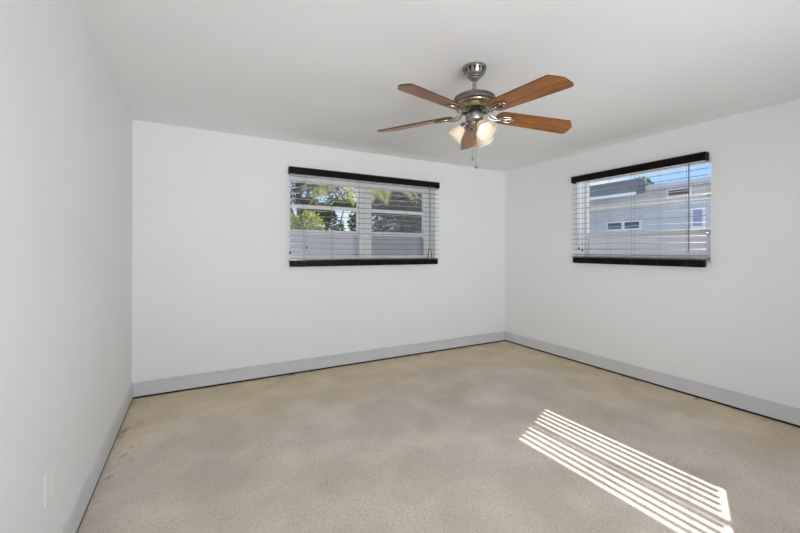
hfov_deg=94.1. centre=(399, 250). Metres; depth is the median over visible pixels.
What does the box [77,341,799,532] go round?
floor
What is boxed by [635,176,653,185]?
leafy tree
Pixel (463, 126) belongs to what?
socket
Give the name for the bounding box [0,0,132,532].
wall
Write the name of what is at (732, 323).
wall
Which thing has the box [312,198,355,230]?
leafy tree
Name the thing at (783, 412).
baseboard
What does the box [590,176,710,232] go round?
house
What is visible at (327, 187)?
palm tree
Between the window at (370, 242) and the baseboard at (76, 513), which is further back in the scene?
the window at (370, 242)
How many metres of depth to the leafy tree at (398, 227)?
12.09 m
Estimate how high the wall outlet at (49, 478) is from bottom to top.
0.112 m
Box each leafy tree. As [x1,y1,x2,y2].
[291,182,355,229]
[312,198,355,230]
[371,191,421,232]
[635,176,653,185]
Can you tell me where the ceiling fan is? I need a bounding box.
[378,62,573,167]
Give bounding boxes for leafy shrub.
[290,211,324,229]
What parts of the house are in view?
carport trim, pane, pane, pane, pane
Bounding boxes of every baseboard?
[60,381,132,532]
[133,331,504,396]
[505,331,799,425]
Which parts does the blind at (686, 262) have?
pull cord, ladder cord, ladder cord, rail, ladder cord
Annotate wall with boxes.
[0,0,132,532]
[132,120,504,382]
[505,99,799,407]
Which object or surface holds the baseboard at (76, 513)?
attached to the wall at (66, 126)
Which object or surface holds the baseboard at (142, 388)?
attached to the wall at (215, 287)
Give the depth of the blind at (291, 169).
4.22 m
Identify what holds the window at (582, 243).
in the wall at (732, 323)
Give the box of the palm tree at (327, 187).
[299,183,421,205]
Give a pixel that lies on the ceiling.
(325, 73)
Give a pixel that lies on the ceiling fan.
(475, 103)
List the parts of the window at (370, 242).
pane, sash rail, sash rail, sill, pane, sash rail, sash rail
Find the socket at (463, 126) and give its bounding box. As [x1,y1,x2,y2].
[460,122,466,129]
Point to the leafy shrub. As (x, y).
(309, 225)
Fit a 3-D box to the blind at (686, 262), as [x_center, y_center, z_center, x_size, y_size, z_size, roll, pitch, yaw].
[2.346,-0.352,3.802,0.086,1.006,1.312,0,0,-29]
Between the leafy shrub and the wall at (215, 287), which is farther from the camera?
the leafy shrub
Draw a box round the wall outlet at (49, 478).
[44,461,54,506]
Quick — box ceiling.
[76,0,799,171]
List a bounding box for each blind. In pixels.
[288,166,439,266]
[571,151,708,266]
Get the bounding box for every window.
[290,174,435,260]
[577,157,711,263]
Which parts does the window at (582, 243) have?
sash rail, sash rail, pane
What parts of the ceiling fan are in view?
blade, blade, lamp shade, blade, motor, light bulb, lamp shade, lamp shade, blade, blade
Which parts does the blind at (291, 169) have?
pull cord, ladder cord, ladder cord, rail, pull cord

